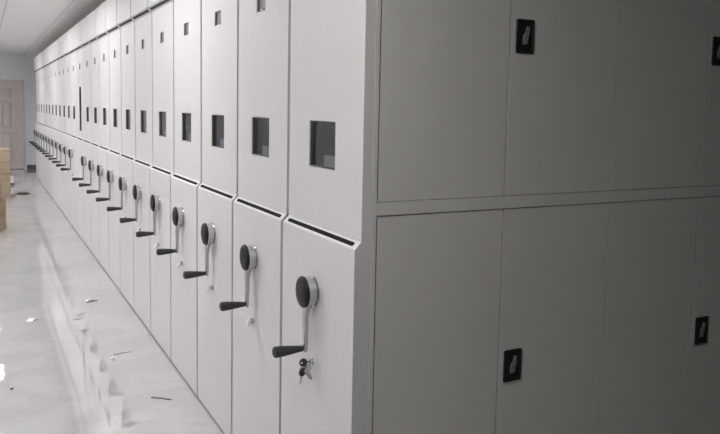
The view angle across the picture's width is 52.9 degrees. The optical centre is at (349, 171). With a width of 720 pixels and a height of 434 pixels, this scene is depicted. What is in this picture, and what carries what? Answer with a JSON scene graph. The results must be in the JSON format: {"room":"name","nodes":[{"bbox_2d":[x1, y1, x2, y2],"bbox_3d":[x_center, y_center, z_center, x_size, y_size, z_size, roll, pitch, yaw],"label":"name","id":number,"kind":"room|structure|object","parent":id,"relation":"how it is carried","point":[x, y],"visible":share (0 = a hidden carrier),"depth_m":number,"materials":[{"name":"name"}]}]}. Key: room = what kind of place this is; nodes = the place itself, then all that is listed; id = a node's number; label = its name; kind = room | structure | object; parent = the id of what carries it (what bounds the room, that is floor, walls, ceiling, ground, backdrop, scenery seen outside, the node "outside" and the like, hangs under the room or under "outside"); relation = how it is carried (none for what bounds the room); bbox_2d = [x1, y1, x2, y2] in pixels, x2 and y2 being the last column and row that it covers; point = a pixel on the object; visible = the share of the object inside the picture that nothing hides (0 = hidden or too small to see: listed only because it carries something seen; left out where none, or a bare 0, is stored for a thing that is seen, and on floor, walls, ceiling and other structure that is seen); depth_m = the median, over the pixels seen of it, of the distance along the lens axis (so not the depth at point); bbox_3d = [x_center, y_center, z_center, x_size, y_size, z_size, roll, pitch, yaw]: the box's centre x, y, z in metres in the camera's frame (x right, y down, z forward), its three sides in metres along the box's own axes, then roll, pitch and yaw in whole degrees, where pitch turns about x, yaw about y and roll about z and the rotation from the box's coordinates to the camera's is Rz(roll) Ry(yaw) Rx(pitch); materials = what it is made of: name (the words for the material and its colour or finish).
{"room":"archive storage room","nodes":[
{"label":"archive storage room","id":0,"kind":"room"},
{"bbox_2d":[0,54,36,168],"bbox_3d":[-6.722,-1.383,17.083,11.500,2.620,0.120,-2,6,-27],"label":"wall","id":1,"kind":"structure","parent":0,"point":[12,66],"depth_m":16.63,"materials":[{"name":"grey paint"}]},
{"bbox_2d":[0,79,25,168],"bbox_3d":[-7.971,-1.060,16.439,1.075,2.045,0.150,-2,6,-27],"label":"door","id":2,"kind":"structure","parent":1,"relation":"in","point":[12,117],"depth_m":16.54,"materials":[{"name":"beige paint"}]},
{"bbox_2d":[27,165,35,168],"bbox_3d":[-4.527,-0.179,18.243,6.595,0.095,0.015,-2,6,-27],"label":"baseboard","id":3,"kind":"structure","parent":1,"relation":"attached to","point":[28,166],"depth_m":16.79,"materials":[{"name":"stone"}]},
{"bbox_2d":[0,0,105,54],"bbox_3d":[-1.839,-1.781,7.431,11.500,0.050,21.363,-2,6,-27],"label":"ceiling","id":4,"kind":"structure","parent":0,"point":[27,27],"depth_m":9.56,"materials":[{"name":"white paint"}]},
{"bbox_2d":[0,169,224,433],"bbox_3d":[-1.887,0.878,7.667,11.500,0.050,21.363,-2,6,-27],"label":"floor","id":5,"kind":"structure","parent":0,"point":[60,369],"depth_m":4.61,"materials":[{"name":"grey tile"}]},
{"bbox_2d":[0,214,6,230],"bbox_3d":[-4.421,0.629,8.654,0.432,0.181,0.432,1,5,5],"label":"cardboard box","id":6,"kind":"object","parent":5,"relation":"on","point":[2,217],"visible":1,"depth_m":8.77,"materials":[{"name":"brown cardboard"}]},
{"bbox_2d":[0,198,6,215],"bbox_3d":[-4.420,0.441,8.643,0.432,0.197,0.432,2,5,6],"label":"cardboard box","id":7,"kind":"object","parent":6,"relation":"on","point":[3,200],"visible":1,"depth_m":8.77,"materials":[{"name":"brown cardboard"}]},
{"bbox_2d":[0,183,1,198],"bbox_3d":[-4.412,0.252,8.605,0.392,0.187,0.372,1,5,3],"label":"cardboard box","id":8,"kind":"object","parent":7,"relation":"on","point":[0,183],"visible":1,"depth_m":8.76,"materials":[{"name":"brown cardboard"}]},
{"bbox_2d":[0,172,10,197],"bbox_3d":[-5.875,0.209,11.876,0.562,0.398,0.612,-2,6,-27],"label":"cardboard box","id":9,"kind":"object","parent":5,"relation":"on","point":[5,178],"visible":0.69,"depth_m":11.70,"materials":[{"name":"brown cardboard"}]},
{"bbox_2d":[0,162,9,172],"bbox_3d":[-5.853,-0.079,11.834,0.542,0.185,0.572,-2,6,-27],"label":"cardboard box","id":10,"kind":"object","parent":9,"relation":"on","point":[4,166],"visible":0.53,"depth_m":11.67,"materials":[{"name":"brown cardboard"}]},
{"bbox_2d":[0,147,9,161],"bbox_3d":[-5.838,-0.271,11.803,0.532,0.203,0.552,-2,6,-27],"label":"cardboard box","id":11,"kind":"object","parent":10,"relation":"on","point":[5,151],"visible":1,"depth_m":11.65,"materials":[{"name":"brown cardboard"}]},
{"bbox_2d":[17,192,29,194],"bbox_3d":[-5.521,0.370,12.247,0.205,0.024,0.300,-2,6,-27],"label":"rag","id":12,"kind":"object","parent":5,"relation":"on","point":[20,193],"visible":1,"depth_m":12.17,"materials":[{"name":"grey fabric"}]},
{"bbox_2d":[29,58,37,177],"bbox_3d":[-5.061,-1.108,15.334,3.202,2.440,0.596,-2,6,-27],"label":"shelving unit","id":13,"kind":"object","parent":5,"relation":"on","point":[35,71],"visible":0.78,"depth_m":14.64,"materials":[{"name":"silver metal"}]},
{"bbox_2d":[31,55,40,180],"bbox_3d":[-4.791,-1.057,14.805,3.202,2.440,0.596,-2,6,-27],"label":"shelving unit","id":14,"kind":"object","parent":5,"relation":"on","point":[36,57],"visible":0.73,"depth_m":14.12,"materials":[{"name":"silver metal"}]},
{"bbox_2d":[33,54,42,184],"bbox_3d":[-4.521,-1.005,14.275,3.202,2.440,0.596,-2,6,-27],"label":"shelving unit","id":15,"kind":"object","parent":5,"relation":"on","point":[39,68],"visible":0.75,"depth_m":13.61,"materials":[{"name":"silver metal"}]},
{"bbox_2d":[35,52,45,187],"bbox_3d":[-4.251,-0.953,13.745,3.202,2.440,0.596,-2,6,-27],"label":"shelving unit","id":16,"kind":"object","parent":5,"relation":"on","point":[41,60],"visible":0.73,"depth_m":13.07,"materials":[{"name":"silver metal"}]},
{"bbox_2d":[37,50,47,191],"bbox_3d":[-3.981,-0.901,13.216,3.202,2.440,0.596,-2,6,-27],"label":"shelving unit","id":17,"kind":"object","parent":5,"relation":"on","point":[43,51],"visible":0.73,"depth_m":12.55,"materials":[{"name":"silver metal"}]},
{"bbox_2d":[39,47,50,195],"bbox_3d":[-3.711,-0.850,12.686,3.202,2.440,0.596,-2,6,-27],"label":"shelving unit","id":18,"kind":"object","parent":5,"relation":"on","point":[47,64],"visible":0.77,"depth_m":12.02,"materials":[{"name":"silver metal"}]},
{"bbox_2d":[42,45,54,199],"bbox_3d":[-3.441,-0.798,12.156,3.202,2.440,0.596,-2,6,-27],"label":"shelving unit","id":19,"kind":"object","parent":5,"relation":"on","point":[50,62],"visible":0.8,"depth_m":11.49,"materials":[{"name":"silver metal"}]},
{"bbox_2d":[45,42,57,204],"bbox_3d":[-3.171,-0.746,11.627,3.202,2.440,0.596,-2,6,-27],"label":"shelving unit","id":20,"kind":"object","parent":5,"relation":"on","point":[53,60],"visible":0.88,"depth_m":10.96,"materials":[{"name":"silver metal"}]},
{"bbox_2d":[48,39,61,210],"bbox_3d":[-2.901,-0.694,11.097,3.202,2.440,0.596,-2,6,-27],"label":"shelving unit","id":21,"kind":"object","parent":5,"relation":"on","point":[57,58],"visible":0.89,"depth_m":10.42,"materials":[{"name":"silver metal"}]},
{"bbox_2d":[52,35,66,215],"bbox_3d":[-2.631,-0.642,10.567,3.202,2.440,0.596,-2,6,-27],"label":"shelving unit","id":22,"kind":"object","parent":5,"relation":"on","point":[63,58],"visible":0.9,"depth_m":9.89,"materials":[{"name":"silver metal"}]},
{"bbox_2d":[56,31,71,222],"bbox_3d":[-2.361,-0.591,10.037,3.202,2.440,0.596,-2,6,-27],"label":"shelving unit","id":23,"kind":"object","parent":5,"relation":"on","point":[66,53],"visible":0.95,"depth_m":9.36,"materials":[{"name":"silver metal"}]},
{"bbox_2d":[60,27,77,230],"bbox_3d":[-2.091,-0.539,9.508,3.202,2.440,0.596,-2,6,-27],"label":"shelving unit","id":24,"kind":"object","parent":5,"relation":"on","point":[72,151],"visible":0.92,"depth_m":8.83,"materials":[{"name":"silver metal"}]},
{"bbox_2d":[73,22,84,240],"bbox_3d":[-1.745,-0.486,8.980,3.064,2.440,0.662,-2,6,-27],"label":"shelving unit","id":25,"kind":"object","parent":5,"relation":"on","point":[78,48],"visible":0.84,"depth_m":8.28,"materials":[{"name":"grey metal"}]},
{"bbox_2d":[72,16,91,249],"bbox_3d":[-1.521,-0.429,8.390,3.202,2.440,0.596,-2,6,-27],"label":"shelving unit","id":26,"kind":"object","parent":5,"relation":"on","point":[84,43],"visible":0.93,"depth_m":7.71,"materials":[{"name":"silver metal"}]},
{"bbox_2d":[79,9,99,261],"bbox_3d":[-1.251,-0.378,7.860,3.202,2.440,0.596,-2,6,-27],"label":"shelving unit","id":27,"kind":"object","parent":5,"relation":"on","point":[93,40],"visible":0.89,"depth_m":7.18,"materials":[{"name":"silver metal"}]},
{"bbox_2d":[86,2,109,274],"bbox_3d":[-0.981,-0.326,7.331,3.202,2.440,0.596,-2,6,-27],"label":"shelving unit","id":28,"kind":"object","parent":5,"relation":"on","point":[102,35],"visible":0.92,"depth_m":6.65,"materials":[{"name":"silver metal"}]},
{"bbox_2d":[96,0,121,290],"bbox_3d":[-0.711,-0.274,6.801,3.202,2.440,0.596,-2,6,-27],"label":"shelving unit","id":29,"kind":"object","parent":5,"relation":"on","point":[114,31],"visible":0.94,"depth_m":6.12,"materials":[{"name":"silver metal"}]},
{"bbox_2d":[106,0,135,308],"bbox_3d":[-0.441,-0.222,6.271,3.202,2.440,0.596,-2,6,-27],"label":"shelving unit","id":30,"kind":"object","parent":5,"relation":"on","point":[125,21],"visible":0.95,"depth_m":5.59,"materials":[{"name":"silver metal"}]},
{"bbox_2d":[120,0,152,331],"bbox_3d":[-0.171,-0.171,5.742,3.202,2.440,0.596,-2,6,-27],"label":"shelving unit","id":31,"kind":"object","parent":5,"relation":"on","point":[140,12],"visible":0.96,"depth_m":5.06,"materials":[{"name":"silver metal"}]},
{"bbox_2d":[136,0,173,358],"bbox_3d":[0.099,-0.119,5.212,3.202,2.440,0.596,-2,6,-27],"label":"shelving unit","id":32,"kind":"object","parent":5,"relation":"on","point":[162,169],"visible":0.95,"depth_m":4.53,"materials":[{"name":"silver metal"}]},
{"bbox_2d":[151,396,171,399],"bbox_3d":[-0.998,1.206,3.843,0.115,0.004,0.019,2,5,14],"label":"metal offcut","id":33,"kind":"object","parent":5,"relation":"on","point":[152,396],"visible":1,"depth_m":3.84,"materials":[{"name":"silver metal"}]},
{"bbox_2d":[156,0,201,394],"bbox_3d":[0.368,-0.067,4.682,3.202,2.440,0.596,-2,6,-27],"label":"shelving unit","id":34,"kind":"object","parent":5,"relation":"on","point":[186,178],"visible":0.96,"depth_m":4.00,"materials":[{"name":"silver metal"}]},
{"bbox_2d":[183,0,238,433],"bbox_3d":[0.638,-0.015,4.152,3.202,2.440,0.596,-2,6,-27],"label":"shelving unit","id":35,"kind":"object","parent":5,"relation":"on","point":[218,188],"visible":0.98,"depth_m":3.47,"materials":[{"name":"silver metal"}]},
{"bbox_2d":[219,0,290,433],"bbox_3d":[0.908,0.037,3.623,3.202,2.440,0.596,-2,6,-27],"label":"shelving unit","id":36,"kind":"object","parent":5,"relation":"on","point":[261,204],"visible":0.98,"depth_m":2.94,"materials":[{"name":"grey metal"}]},
{"bbox_2d":[272,0,719,433],"bbox_3d":[1.181,0.089,3.088,3.202,2.440,0.605,-2,6,-27],"label":"shelving unit","id":37,"kind":"object","parent":5,"relation":"on","point":[503,217],"visible":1,"depth_m":2.47,"materials":[{"name":"grey metal"}]},
{"bbox_2d":[299,358,312,383],"bbox_3d":[-0.145,0.681,2.466,0.056,0.090,0.026,0,5,-11],"label":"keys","id":38,"kind":"object","parent":37,"relation":"hanging from","point":[306,369],"visible":1,"depth_m":2.46,"materials":[{"name":"grey metal"}]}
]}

